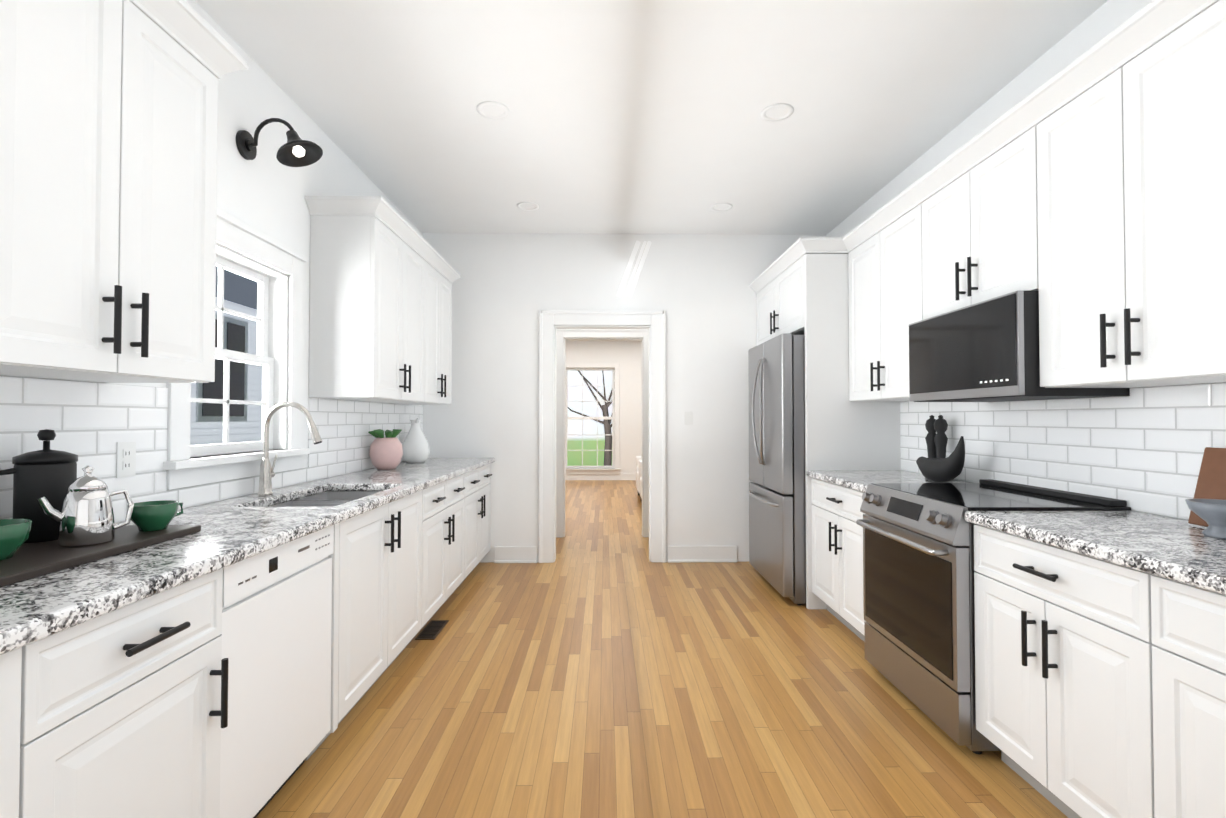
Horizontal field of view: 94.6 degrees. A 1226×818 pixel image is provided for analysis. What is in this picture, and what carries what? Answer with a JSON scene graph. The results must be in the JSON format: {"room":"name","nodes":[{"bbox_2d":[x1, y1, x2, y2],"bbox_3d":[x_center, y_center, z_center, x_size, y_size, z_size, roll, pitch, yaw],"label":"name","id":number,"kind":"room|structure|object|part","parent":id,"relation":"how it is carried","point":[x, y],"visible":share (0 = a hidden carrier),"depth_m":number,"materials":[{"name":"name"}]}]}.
{"room":"kitchen","nodes":[
{"label":"kitchen","id":0,"kind":"room"},
{"bbox_2d":[0,0,423,522],"bbox_3d":[-1.687,-0.162,1.654,0.120,2.890,6.840,0,-1,-1],"label":"wall","id":1,"kind":"structure","parent":0,"point":[268,195],"depth_m":2.73,"materials":[{"name":"paint"}]},
{"bbox_2d":[0,0,227,382],"bbox_3d":[-1.448,-0.627,1.461,0.348,1.074,0.729,0,-1,-1],"label":"upper cabinet","id":2,"kind":"object","parent":1,"relation":"attached to","point":[108,156],"depth_m":1.43,"materials":[{"name":"paint"}]},
{"bbox_2d":[0,376,422,522],"bbox_3d":[-1.636,0.159,2.674,0.008,0.452,4.549,0,-1,-1],"label":"backsplash","id":3,"kind":"structure","parent":1,"relation":"attached to","point":[91,424],"depth_m":1.92,"materials":[{"name":"tile"}]},
{"bbox_2d":[116,441,135,477],"bbox_3d":[-1.617,0.167,1.879,0.007,0.116,0.072,0,-1,-1],"label":"electrical outlet","id":4,"kind":"object","parent":3,"relation":"attached to","point":[125,459],"visible":1,"depth_m":1.87,"materials":[{"name":"white plastic"}]},
{"bbox_2d":[163,208,309,489],"bbox_3d":[-1.671,-0.254,2.511,0.176,1.115,0.930,0,-1,-1],"label":"window","id":5,"kind":"structure","parent":1,"relation":"in","point":[182,468],"depth_m":2.66,"materials":[{"name":"paint"}]},
{"bbox_3d":[-1.729,-0.236,2.510,0.060,0.866,0.664,0,-1,-1],"label":"left window sash","id":6,"kind":"part","parent":5,"relation":"part of","materials":[{"name":"white wood"}]},
{"bbox_2d":[236,118,322,166],"bbox_3d":[-1.470,-1.195,2.515,0.335,0.200,0.192,0,-1,-1],"label":"sconce","id":7,"kind":"object","parent":1,"relation":"attached to","point":[295,150],"visible":1,"depth_m":2.51,"materials":[{"name":"black metal"}]},
{"bbox_2d":[308,196,427,403],"bbox_3d":[-1.476,-0.592,3.495,0.348,1.074,0.861,0,-1,-1],"label":"upper cabinet","id":8,"kind":"object","parent":1,"relation":"attached to","point":[368,311],"depth_m":3.07,"materials":[{"name":"paint"}]},
{"bbox_2d":[407,248,455,404],"bbox_3d":[-1.487,-0.579,4.275,0.348,1.074,0.699,0,-1,-1],"label":"upper cabinet","id":9,"kind":"object","parent":1,"relation":"attached to","point":[441,278],"depth_m":4.28,"materials":[{"name":"paint"}]},
{"bbox_2d":[563,363,620,473],"bbox_3d":[-0.476,0.195,11.587,1.280,2.280,0.162,0,-1,-1],"label":"window","id":10,"kind":"structure","parent":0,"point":[597,401],"depth_m":11.58,"materials":[{"name":"paint"}]},
{"bbox_2d":[424,233,823,562],"bbox_3d":[0.126,-0.103,5.039,3.540,2.890,0.120,0,-1,-1],"label":"wall","id":11,"kind":"structure","parent":0,"point":[696,288],"depth_m":4.98,"materials":[{"name":"paint"}]},
{"bbox_2d":[494,546,536,562],"bbox_3d":[-0.848,1.270,4.927,0.370,0.140,0.028,0,-1,-1],"label":"baseboard","id":12,"kind":"structure","parent":11,"relation":"attached to","point":[528,554],"depth_m":4.92,"materials":[{"name":"paint"}]},
{"bbox_2d":[539,310,665,562],"bbox_3d":[-0.094,0.240,5.016,1.110,2.205,0.148,0,-1,-1],"label":"door frame","id":13,"kind":"structure","parent":11,"relation":"attached to","point":[558,329],"depth_m":4.93,"materials":[{"name":"paint"}]},
{"bbox_2d":[621,473,635,479],"bbox_3d":[1.294,1.384,11.557,2.280,0.140,0.029,0,-1,-1],"label":"baseboard","id":14,"kind":"structure","parent":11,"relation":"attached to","point":[624,476],"depth_m":11.54,"materials":[{"name":"paint"}]},
{"bbox_2d":[685,412,692,424],"bbox_3d":[0.667,0.081,4.977,0.072,0.116,0.012,0,-1,-1],"label":"switch plate","id":15,"kind":"object","parent":11,"relation":"attached to","point":[688,418],"visible":1,"depth_m":4.98,"materials":[{"name":"white plastic"}]},
{"bbox_2d":[667,546,736,562],"bbox_3d":[0.782,1.271,4.950,0.610,0.140,0.028,0,-1,-1],"label":"baseboard","id":16,"kind":"structure","parent":11,"relation":"attached to","point":[675,554],"depth_m":4.95,"materials":[{"name":"paint"}]},
{"bbox_2d":[753,268,772,345],"bbox_3d":[1.585,-0.821,4.707,0.628,0.574,0.603,0,-1,-1],"label":"upper cabinet","id":17,"kind":"object","parent":11,"relation":"attached to","point":[763,289],"depth_m":4.73,"materials":[{"name":"paint"}]},
{"bbox_2d":[195,0,1107,234],"bbox_3d":[-0.033,-1.574,5.002,5.440,0.050,13.440,0,-1,-1],"label":"ceiling","id":18,"kind":"structure","parent":0,"point":[633,117],"depth_m":2.85,"materials":[{"name":"paint"}]},
{"bbox_2d":[477,101,508,119],"bbox_3d":[-0.635,-1.596,2.994,0.170,0.036,0.170,0,-1,-1],"label":"recessed light","id":19,"kind":"object","parent":18,"relation":"in","point":[505,114],"visible":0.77,"depth_m":2.99,"materials":[{"name":"paint"}]},
{"bbox_2d":[517,202,538,210],"bbox_3d":[-0.654,-1.572,4.343,0.170,0.036,0.170,0,-1,-1],"label":"recessed light","id":20,"kind":"object","parent":18,"relation":"in","point":[532,209],"visible":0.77,"depth_m":4.34,"materials":[{"name":"paint"}]},
{"bbox_2d":[710,203,732,211],"bbox_3d":[0.836,-1.572,4.364,0.170,0.036,0.170,0,-1,-1],"label":"recessed light","id":21,"kind":"object","parent":18,"relation":"in","point":[716,210],"visible":0.67,"depth_m":4.36,"materials":[{"name":"paint"}]},
{"bbox_2d":[761,103,793,121],"bbox_3d":[0.875,-1.595,3.015,0.170,0.036,0.170,0,-1,-1],"label":"recessed light","id":22,"kind":"object","parent":18,"relation":"in","point":[790,108],"visible":0.62,"depth_m":3.01,"materials":[{"name":"paint"}]},
{"bbox_2d":[256,480,1067,817],"bbox_3d":[-0.033,1.366,4.951,5.440,0.050,13.440,0,-1,-1],"label":"floor","id":23,"kind":"structure","parent":0,"point":[602,666],"depth_m":2.39,"materials":[{"name":"brown wood"}]},
{"bbox_2d":[0,638,43,817],"bbox_3d":[-1.310,0.830,0.676,0.603,0.872,0.569,0,-1,-1],"label":"base cabinet","id":24,"kind":"object","parent":23,"relation":"on","point":[19,667],"depth_m":0.97,"materials":[{"name":"paint"}]},
{"bbox_2d":[0,458,494,654],"bbox_3d":[-1.321,0.406,2.664,0.639,0.040,4.569,0,-1,-1],"label":"countertop","id":25,"kind":"structure","parent":24,"relation":"on","point":[235,530],"depth_m":1.49,"materials":[{"name":"stone"}]},
{"bbox_2d":[0,525,200,586],"bbox_3d":[-1.403,0.353,1.389,0.340,0.020,0.620,0,-1,-1],"label":"tray","id":26,"kind":"object","parent":25,"relation":"on","point":[26,561],"visible":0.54,"depth_m":1.36,"materials":[{"name":"brown wood"}]},
{"bbox_2d":[0,519,31,559],"bbox_3d":[-1.411,0.300,1.262,0.136,0.080,0.172,0,-1,-1],"label":"cup","id":27,"kind":"object","parent":26,"relation":"on","point":[14,535],"visible":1,"depth_m":1.28,"materials":[{"name":"green ceramic"}]},
{"bbox_2d":[0,429,77,542],"bbox_3d":[-1.528,0.199,1.486,0.124,0.290,0.179,-1,-1,29],"label":"press","id":28,"kind":"object","parent":26,"relation":"on","point":[48,473],"visible":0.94,"depth_m":1.46,"materials":[{"name":"black metal"}]},
{"bbox_2d":[38,466,133,546],"bbox_3d":[-1.348,0.244,1.452,0.108,0.198,0.185,-1,-1,36],"label":"teapot","id":29,"kind":"object","parent":26,"relation":"on","point":[84,516],"visible":1,"depth_m":1.42,"materials":[{"name":"silver metal"}]},
{"bbox_2d":[127,500,182,531],"bbox_3d":[-1.319,0.309,1.643,0.116,0.075,0.151,0,-1,9],"label":"cup","id":30,"kind":"object","parent":26,"relation":"on","point":[147,516],"visible":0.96,"depth_m":1.60,"materials":[{"name":"green ceramic"}]},
{"bbox_2d":[257,402,321,494],"bbox_3d":[-1.445,0.175,2.544,0.279,0.416,0.084,0,-1,-1],"label":"faucet","id":31,"kind":"object","parent":25,"relation":"on","point":[267,473],"visible":1,"depth_m":2.52,"materials":[{"name":"silver metal"}]},
{"bbox_2d":[270,491,380,506],"bbox_3d":[-1.287,0.532,2.573,0.409,0.214,0.774,0,-1,-1],"label":"sink","id":32,"kind":"object","parent":25,"relation":"in","point":[330,498],"visible":0.02,"depth_m":2.78,"materials":[{"name":"silver metal"}]},
{"bbox_2d":[368,429,402,469],"bbox_3d":[-1.527,0.270,3.809,0.212,0.270,0.270,0,-1,-1],"label":"vase","id":33,"kind":"object","parent":25,"relation":"on","point":[386,452],"visible":1,"depth_m":3.74,"materials":[{"name":"ceramic"}]},
{"bbox_2d":[402,417,429,462],"bbox_3d":[-1.539,0.239,4.406,0.209,0.351,0.223,1,-1,-31],"label":"vase","id":34,"kind":"object","parent":25,"relation":"on","point":[415,447],"visible":1,"depth_m":4.33,"materials":[{"name":"ceramic"}]},
{"bbox_2d":[40,568,228,817],"bbox_3d":[-1.317,0.840,1.215,0.603,0.872,0.508,0,-1,-1],"label":"base cabinet","id":35,"kind":"object","parent":23,"relation":"on","point":[122,712],"depth_m":1.21,"materials":[{"name":"paint"}]},
{"bbox_2d":[219,525,333,817],"bbox_3d":[-1.296,0.851,1.774,0.544,0.869,0.601,0,-1,-1],"label":"dishwasher","id":36,"kind":"object","parent":23,"relation":"on","point":[277,791],"depth_m":1.72,"materials":[{"name":"white metal"}]},
{"bbox_3d":[-1.039,0.795,1.779,0.028,0.752,0.599,0,-1,-1],"label":"dishwasher door","id":37,"kind":"part","parent":36,"relation":"part of","materials":[{"name":"white metal"}]},
{"bbox_2d":[305,536,423,759],"bbox_3d":[-1.336,1.000,2.596,0.603,0.599,0.965,0,-1,-1],"label":"base cabinet","id":38,"kind":"object","parent":23,"relation":"on","point":[378,581],"depth_m":2.40,"materials":[{"name":"paint"}]},
{"bbox_2d":[315,472,467,625],"bbox_3d":[-1.350,0.880,3.547,0.603,0.872,0.929,0,-1,-1],"label":"base cabinet","id":39,"kind":"object","parent":23,"relation":"on","point":[438,513],"depth_m":3.30,"materials":[{"name":"paint"}]},
{"bbox_2d":[415,620,448,639],"bbox_3d":[-1.071,1.309,3.357,0.110,0.008,0.300,0,-1,-1],"label":"floor vent","id":40,"kind":"object","parent":23,"relation":"in","point":[432,629],"visible":1,"depth_m":3.33,"materials":[{"name":"brown metal"}]},
{"bbox_2d":[468,464,491,574],"bbox_3d":[-1.363,0.896,4.475,0.603,0.872,0.927,0,-1,-1],"label":"base cabinet","id":41,"kind":"object","parent":23,"relation":"on","point":[479,480],"depth_m":4.46,"materials":[{"name":"paint"}]},
{"bbox_2d":[636,456,641,501],"bbox_3d":[0.761,0.949,8.921,0.760,0.920,0.860,0,-1,-1],"label":"armchair","id":42,"kind":"object","parent":23,"relation":"on","point":[638,459],"visible":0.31,"depth_m":8.83,"materials":[{"name":"white fabric"}]},
{"bbox_2d":[748,334,805,604],"bbox_3d":[1.471,0.413,4.239,0.812,1.830,0.900,0,-1,-1],"label":"fridge","id":43,"kind":"object","parent":23,"relation":"on","point":[798,495],"depth_m":3.87,"materials":[{"name":"silver metal"}]},
{"bbox_3d":[1.098,0.148,4.238,0.065,1.062,0.721,0,-1,-1],"label":"fridge handle","id":44,"kind":"part","parent":43,"relation":"part of","materials":[{"name":"silver metal"}]},
{"bbox_3d":[1.166,0.383,4.235,0.075,1.770,0.896,0,-1,-1],"label":"fridge door","id":45,"kind":"part","parent":43,"relation":"part of","materials":[{"name":"silver metal"}]},
{"bbox_2d":[811,478,864,641],"bbox_3d":[1.617,0.875,3.297,0.603,0.872,0.871,0,-1,-1],"label":"base cabinet","id":46,"kind":"object","parent":23,"relation":"on","point":[837,540],"depth_m":3.29,"materials":[{"name":"paint"}]},
{"bbox_2d":[806,470,971,491],"bbox_3d":[1.600,0.417,3.304,0.639,0.040,0.871,0,-1,-1],"label":"countertop","id":47,"kind":"structure","parent":46,"relation":"on","point":[859,480],"depth_m":3.30,"materials":[{"name":"stone"}]},
{"bbox_2d":[925,415,935,477],"bbox_3d":[1.836,0.214,3.252,0.078,0.361,0.078,0,-1,-1],"label":"pepper mill","id":48,"kind":"object","parent":47,"relation":"on","point":[929,438],"visible":0.56,"depth_m":3.23,"materials":[{"name":"black wood"}]},
{"bbox_2d":[916,436,964,481],"bbox_3d":[1.726,0.264,2.987,0.130,0.250,0.353,0,-1,-6],"label":"bird sculpture","id":49,"kind":"object","parent":47,"relation":"on","point":[949,468],"visible":1,"depth_m":2.89,"materials":[{"name":"black ceramic"}]},
{"bbox_2d":[934,415,947,457],"bbox_3d":[1.837,0.213,3.167,0.078,0.361,0.078,0,-1,-1],"label":"pepper mill","id":50,"kind":"object","parent":47,"relation":"on","point":[940,428],"visible":0.6,"depth_m":3.15,"materials":[{"name":"black wood"}]},
{"bbox_2d":[804,254,900,608],"bbox_3d":[1.598,0.143,3.764,0.629,2.354,0.037,0,-1,-1],"label":"panel","id":51,"kind":"object","parent":23,"relation":"on","point":[842,432],"visible":0.48,"depth_m":3.75,"materials":[{"name":"paint"}]},
{"bbox_2d":[856,479,1130,753],"bbox_3d":[1.561,0.823,2.475,0.720,0.949,0.777,0,-1,-1],"label":"range","id":52,"kind":"object","parent":23,"relation":"on","point":[980,742],"depth_m":2.31,"materials":[{"name":"silver metal"}]},
{"bbox_3d":[1.258,0.810,2.471,0.114,0.875,0.763,0,-1,-1],"label":"front of the kitchen range","id":53,"kind":"part","parent":52,"relation":"part of","materials":[{"name":"silver metal"}]},
{"bbox_3d":[1.616,0.368,2.484,0.609,0.038,0.777,0,-1,-1],"label":"range top","id":54,"kind":"part","parent":52,"relation":"part of","materials":[{"name":"black glass"}]},
{"bbox_2d":[974,524,1142,817],"bbox_3d":[1.638,0.849,1.750,0.603,0.872,0.677,0,-1,-1],"label":"base cabinet","id":55,"kind":"object","parent":23,"relation":"on","point":[1100,688],"depth_m":1.69,"materials":[{"name":"paint"}]},
{"bbox_2d":[1139,571,1225,817],"bbox_3d":[1.649,0.835,0.973,0.603,0.872,0.879,0,-1,-1],"label":"base cabinet","id":56,"kind":"object","parent":23,"relation":"on","point":[1182,626],"depth_m":1.34,"materials":[{"name":"paint"}]},
{"bbox_2d":[965,511,1225,594],"bbox_3d":[1.628,0.383,1.309,0.639,0.040,1.577,0,-1,-1],"label":"countertop","id":57,"kind":"structure","parent":56,"relation":"on","point":[1180,550],"depth_m":1.62,"materials":[{"name":"stone"}]},
{"bbox_2d":[1185,499,1225,539],"bbox_3d":[1.744,0.317,1.613,0.156,0.100,0.156,0,-1,-1],"label":"bowl","id":58,"kind":"object","parent":57,"relation":"on","point":[1211,513],"visible":1,"depth_m":1.60,"materials":[{"name":"white ceramic"}]},
{"bbox_2d":[1188,447,1225,526],"bbox_3d":[1.879,0.219,1.697,0.088,0.294,0.220,0,-1,-1],"label":"cutting board","id":59,"kind":"object","parent":57,"relation":"on","point":[1211,482],"visible":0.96,"depth_m":1.77,"materials":[{"name":"brown wood"}]},
{"bbox_2d":[824,0,1225,519],"bbox_3d":[2.003,-0.161,1.705,0.120,2.890,6.840,0,-1,-1],"label":"wall","id":60,"kind":"structure","parent":0,"point":[1112,14],"depth_m":2.72,"materials":[{"name":"paint"}]},
{"bbox_2d":[773,240,844,337],"bbox_3d":[1.593,-0.832,4.104,0.628,0.574,0.603,0,-1,-1],"label":"upper cabinet","id":61,"kind":"object","parent":60,"relation":"attached to","point":[788,273],"depth_m":4.01,"materials":[{"name":"paint"}]},
{"bbox_2d":[845,216,908,400],"bbox_3d":[1.741,-0.592,3.540,0.348,1.074,0.436,0,-1,-1],"label":"upper cabinet","id":62,"kind":"object","parent":60,"relation":"attached to","point":[861,245],"depth_m":3.54,"materials":[{"name":"paint"}]},
{"bbox_2d":[877,184,916,399],"bbox_3d":[1.747,-0.599,3.105,0.348,1.074,0.434,0,-1,-1],"label":"upper cabinet","id":63,"kind":"object","parent":60,"relation":"attached to","point":[896,224],"depth_m":3.14,"materials":[{"name":"paint"}]},
{"bbox_2d":[917,148,964,321],"bbox_3d":[1.753,-0.791,2.697,0.348,0.705,0.383,0,-1,-1],"label":"upper cabinet","id":64,"kind":"object","parent":60,"relation":"attached to","point":[941,196],"depth_m":2.71,"materials":[{"name":"paint"}]},
{"bbox_2d":[965,100,1028,306],"bbox_3d":[1.758,-0.797,2.314,0.348,0.705,0.384,0,-1,-1],"label":"upper cabinet","id":65,"kind":"object","parent":60,"relation":"attached to","point":[997,162],"depth_m":2.32,"materials":[{"name":"paint"}]},
{"bbox_2d":[909,290,1129,401],"bbox_3d":[1.718,-0.239,2.495,0.424,0.395,0.761,0,-1,-1],"label":"microwave","id":66,"kind":"object","parent":65,"relation":"attached to","point":[986,351],"visible":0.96,"depth_m":2.31,"materials":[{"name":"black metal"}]},
{"bbox_2d":[900,383,1225,519],"bbox_3d":[1.932,0.150,2.149,0.008,0.452,3.199,0,-1,-1],"label":"backsplash","id":67,"kind":"structure","parent":60,"relation":"attached to","point":[1141,449],"depth_m":2.26,"materials":[{"name":"tile"}]},
{"bbox_2d":[1029,40,1116,387],"bbox_3d":[1.764,-0.619,1.941,0.348,1.074,0.353,0,-1,-1],"label":"upper cabinet","id":68,"kind":"object","parent":60,"relation":"attached to","point":[1084,194],"depth_m":1.94,"materials":[{"name":"paint"}]},
{"bbox_2d":[1113,0,1225,387],"bbox_3d":[1.769,-0.625,1.588,0.348,1.074,0.354,0,-1,-1],"label":"upper cabinet","id":69,"kind":"object","parent":60,"relation":"attached to","point":[1169,64],"depth_m":1.61,"materials":[{"name":"paint"}]},
{"label":"outside","id":70,"kind":"structure","parent":0,"visible":0},
{"bbox_2d":[567,371,611,465],"bbox_3d":[0.531,-1.630,18.264,14.500,7.600,0.100,0,-1,-1],"label":"far view","id":71,"kind":"structure","parent":70,"point":[574,442],"depth_m":18.16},
{"bbox_3d":[0.577,2.122,14.909,14.500,0.020,6.480,0,-1,-1],"label":"ground","id":72,"kind":"structure","parent":70,"visible":0},
{"bbox_2d":[568,371,611,465],"bbox_3d":[-0.031,0.179,13.991,3.058,3.843,0.536,0,-1,-1],"label":"tree","id":73,"kind":"object","parent":72,"relation":"on","point":[608,442],"visible":0.38,"depth_m":13.93,"materials":[{"name":"brown plant"}]},
{"bbox_3d":[-4.448,1.993,7.379,5.240,0.020,21.000,0,-1,-1],"label":"ground","id":74,"kind":"structure","parent":0,"visible":0},
{"bbox_2d":[190,266,261,444],"bbox_3d":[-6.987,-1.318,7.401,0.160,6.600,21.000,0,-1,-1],"label":"house","id":75,"kind":"object","parent":74,"relation":"on","point":[240,335],"visible":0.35,"depth_m":10.45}
]}

